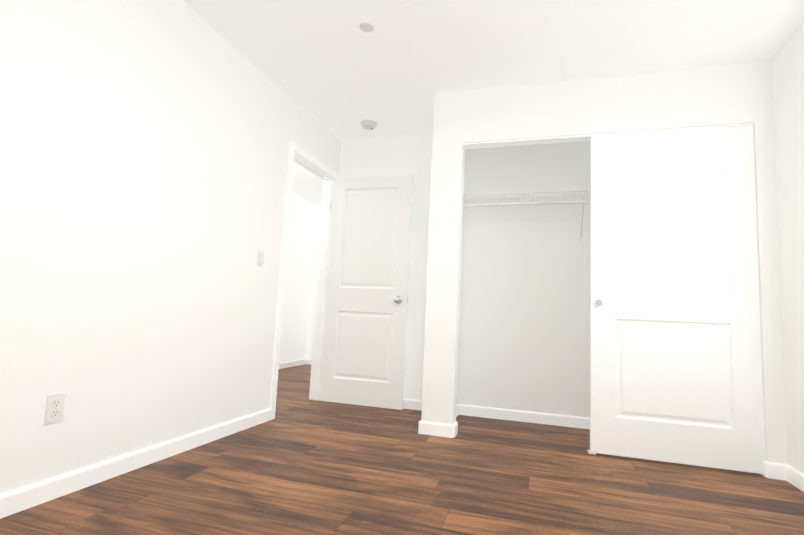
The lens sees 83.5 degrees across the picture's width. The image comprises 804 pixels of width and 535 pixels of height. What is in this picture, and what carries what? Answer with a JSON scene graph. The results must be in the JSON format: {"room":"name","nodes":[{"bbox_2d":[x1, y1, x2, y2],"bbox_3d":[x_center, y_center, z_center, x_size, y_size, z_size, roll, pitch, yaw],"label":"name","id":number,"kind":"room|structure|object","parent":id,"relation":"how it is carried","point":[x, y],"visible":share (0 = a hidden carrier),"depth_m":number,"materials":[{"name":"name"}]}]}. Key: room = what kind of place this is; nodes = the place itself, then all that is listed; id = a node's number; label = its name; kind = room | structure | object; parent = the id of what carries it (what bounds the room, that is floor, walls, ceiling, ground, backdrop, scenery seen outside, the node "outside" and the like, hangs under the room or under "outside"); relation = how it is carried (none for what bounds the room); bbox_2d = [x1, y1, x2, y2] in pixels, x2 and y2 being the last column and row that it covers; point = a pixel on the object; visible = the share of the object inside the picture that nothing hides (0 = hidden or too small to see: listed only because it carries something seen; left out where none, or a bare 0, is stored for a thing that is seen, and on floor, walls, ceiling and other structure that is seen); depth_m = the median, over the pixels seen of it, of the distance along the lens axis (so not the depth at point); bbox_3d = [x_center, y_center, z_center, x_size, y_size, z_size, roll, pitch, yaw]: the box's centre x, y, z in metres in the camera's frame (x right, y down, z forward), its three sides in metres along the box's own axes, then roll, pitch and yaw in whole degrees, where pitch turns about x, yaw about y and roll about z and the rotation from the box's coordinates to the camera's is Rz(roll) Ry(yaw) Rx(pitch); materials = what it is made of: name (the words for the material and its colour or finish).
{"room":"empty bedroom","nodes":[
{"label":"empty bedroom","id":0,"kind":"room"},
{"bbox_2d":[0,0,340,493],"bbox_3d":[-0.982,-0.112,3.364,0.115,2.440,6.495,1,-6,17],"label":"wall","id":1,"kind":"structure","parent":0,"point":[144,148],"depth_m":2.16,"materials":[{"name":"paint"}]},
{"bbox_2d":[44,393,65,424],"bbox_3d":[-1.407,0.572,1.828,0.009,0.115,0.070,1,-6,17],"label":"duplex electrical outlet","id":2,"kind":"object","parent":1,"relation":"attached to","point":[54,410],"visible":1,"depth_m":1.82,"materials":[{"name":"white plastic"}]},
{"bbox_2d":[0,408,270,518],"bbox_3d":[-1.425,0.888,1.775,0.014,0.083,3.153,1,-6,17],"label":"baseboard","id":3,"kind":"structure","parent":1,"relation":"attached to","point":[24,498],"depth_m":2.07,"materials":[{"name":"white paint"}]},
{"bbox_2d":[257,249,263,266],"bbox_3d":[-0.983,-0.064,3.145,0.014,0.115,0.070,1,-6,17],"label":"rocker light switch","id":4,"kind":"object","parent":1,"relation":"attached to","point":[260,259],"visible":1,"depth_m":3.14,"materials":[{"name":"white plastic"}]},
{"bbox_2d":[270,141,339,419],"bbox_3d":[-0.843,0.112,3.816,0.147,2.102,0.889,1,-6,17],"label":"door frame","id":5,"kind":"structure","parent":1,"relation":"attached to","point":[300,156],"depth_m":4.09,"materials":[{"name":"white paint"}]},
{"bbox_2d":[320,175,412,409],"bbox_3d":[-0.318,0.185,4.019,0.772,2.030,0.169,1,-6,17],"label":"entry door","id":6,"kind":"structure","parent":5,"relation":"attached to","point":[364,350],"depth_m":4.00,"materials":[{"name":"paint"}]},
{"bbox_2d":[279,192,314,362],"bbox_3d":[-2.236,-0.063,4.379,0.115,2.440,5.530,1,-6,17],"label":"wall","id":7,"kind":"structure","parent":0,"point":[297,329],"depth_m":6.52,"materials":[{"name":"paint"}]},
{"bbox_2d":[279,359,307,368],"bbox_3d":[-2.228,1.108,4.237,0.014,0.083,5.300,1,-6,17],"label":"baseboard","id":8,"kind":"structure","parent":7,"relation":"attached to","point":[287,364],"depth_m":6.38,"materials":[{"name":"white paint"}]},
{"bbox_2d":[307,205,321,358],"bbox_3d":[-0.663,0.252,6.705,1.495,2.440,0.115,1,-6,17],"label":"wall","id":9,"kind":"structure","parent":0,"point":[314,255],"depth_m":6.86,"materials":[{"name":"paint"}]},
{"bbox_2d":[0,364,803,534],"bbox_3d":[-0.145,1.178,3.010,4.955,0.120,6.610,1,-6,17],"label":"floor","id":10,"kind":"structure","parent":0,"point":[301,463],"depth_m":2.12,"materials":[{"name":"wood"}]},
{"bbox_2d":[587,450,595,454],"bbox_3d":[1.185,1.147,2.815,0.042,0.022,0.090,1,-6,17],"label":"guide","id":11,"kind":"object","parent":10,"relation":"on","point":[591,452],"visible":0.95,"depth_m":2.77,"materials":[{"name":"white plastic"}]},
{"bbox_2d":[339,135,589,417],"bbox_3d":[0.964,0.023,3.800,3.340,2.440,0.115,1,-6,17],"label":"wall","id":12,"kind":"structure","parent":0,"point":[525,321],"depth_m":3.75,"materials":[{"name":"paint"}]},
{"bbox_2d":[403,398,421,410],"bbox_3d":[-0.178,1.173,3.952,1.100,0.083,0.014,1,-6,17],"label":"baseboard","id":13,"kind":"structure","parent":12,"relation":"attached to","point":[412,404],"depth_m":3.86,"materials":[{"name":"white paint"}]},
{"bbox_2d":[463,190,589,240],"bbox_3d":[1.425,-0.397,3.481,1.960,0.340,0.313,1,-6,17],"label":"wire closet shelf","id":14,"kind":"object","parent":12,"relation":"attached to","point":[538,203],"visible":0.52,"depth_m":3.53,"materials":[{"name":"white metal"}]},
{"bbox_2d":[464,405,589,428],"bbox_3d":[1.397,1.193,3.458,1.960,0.083,0.014,1,-6,17],"label":"baseboard","id":15,"kind":"structure","parent":12,"relation":"attached to","point":[469,410],"depth_m":3.58,"materials":[{"name":"white paint"}]},
{"bbox_2d":[182,0,803,204],"bbox_3d":[-0.028,-1.365,3.276,4.955,0.120,6.610,1,-6,17],"label":"ceiling","id":16,"kind":"structure","parent":0,"point":[335,70],"depth_m":2.69,"materials":[{"name":"paint"}]},
{"bbox_2d":[359,22,373,31],"bbox_3d":[-0.202,-1.381,2.594,0.086,0.006,0.086,1,-6,17],"label":"sprinkler","id":17,"kind":"object","parent":16,"relation":"attached to","point":[366,27],"visible":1,"depth_m":2.59,"materials":[{"name":"white plastic"}]},
{"bbox_2d":[361,120,376,129],"bbox_3d":[-0.286,-1.231,3.905,0.136,0.040,0.136,1,-6,17],"label":"smoke detector","id":18,"kind":"object","parent":16,"relation":"attached to","point":[369,124],"visible":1,"depth_m":3.87,"materials":[{"name":"white plastic"}]},
{"bbox_2d":[421,59,786,463],"bbox_3d":[1.286,-0.019,3.254,2.080,2.440,0.740,1,-6,17],"label":"wall","id":19,"kind":"structure","parent":0,"point":[723,94],"depth_m":3.00,"materials":[{"name":"paint"}]},
{"bbox_2d":[418,421,435,434],"bbox_3d":[0.227,1.136,3.424,0.014,0.083,0.724,1,-6,17],"label":"baseboard","id":20,"kind":"structure","parent":19,"relation":"attached to","point":[423,428],"depth_m":3.07,"materials":[{"name":"white paint"}]},
{"bbox_2d":[440,404,463,434],"bbox_3d":[0.386,1.145,3.442,0.040,0.083,0.595,1,-6,17],"label":"baseboard","id":21,"kind":"structure","parent":19,"relation":"attached to","point":[445,429],"depth_m":3.04,"materials":[{"name":"white paint"}]},
{"bbox_2d":[590,141,590,284],"bbox_3d":[1.664,0.148,2.811,0.905,2.026,0.039,1,-6,17],"label":"closet door","id":22,"kind":"structure","parent":19,"relation":"in","point":[590,212],"depth_m":3.00,"materials":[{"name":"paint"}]},
{"bbox_2d":[462,123,753,148],"bbox_3d":[1.293,-0.873,3.024,1.770,0.010,0.091,1,-6,17],"label":"track rail","id":23,"kind":"object","parent":19,"relation":"attached to","point":[547,140],"visible":0.57,"depth_m":3.09,"materials":[{"name":"white paint"}]},
{"bbox_2d":[590,125,764,473],"bbox_3d":[1.649,0.143,2.767,0.905,2.026,0.039,1,-6,17],"label":"closet door","id":24,"kind":"structure","parent":19,"relation":"in","point":[675,356],"depth_m":2.74,"materials":[{"name":"paint"}]},
{"bbox_2d":[763,461,775,478],"bbox_3d":[2.231,1.170,2.864,0.014,0.083,0.595,1,-6,17],"label":"baseboard","id":25,"kind":"structure","parent":19,"relation":"attached to","point":[769,468],"depth_m":2.48,"materials":[{"name":"white paint"}]},
{"bbox_2d":[770,21,803,473],"bbox_3d":[1.844,-0.200,1.281,0.160,2.440,4.195,1,-6,17],"label":"wall","id":26,"kind":"structure","parent":0,"point":[787,70],"depth_m":2.46,"materials":[{"name":"paint"}]},
{"bbox_2d":[776,463,803,491],"bbox_3d":[1.607,0.935,0.890,0.030,0.083,3.340,1,-6,17],"label":"baseboard","id":27,"kind":"structure","parent":26,"relation":"attached to","point":[785,472],"depth_m":2.42,"materials":[{"name":"white paint"}]}
]}

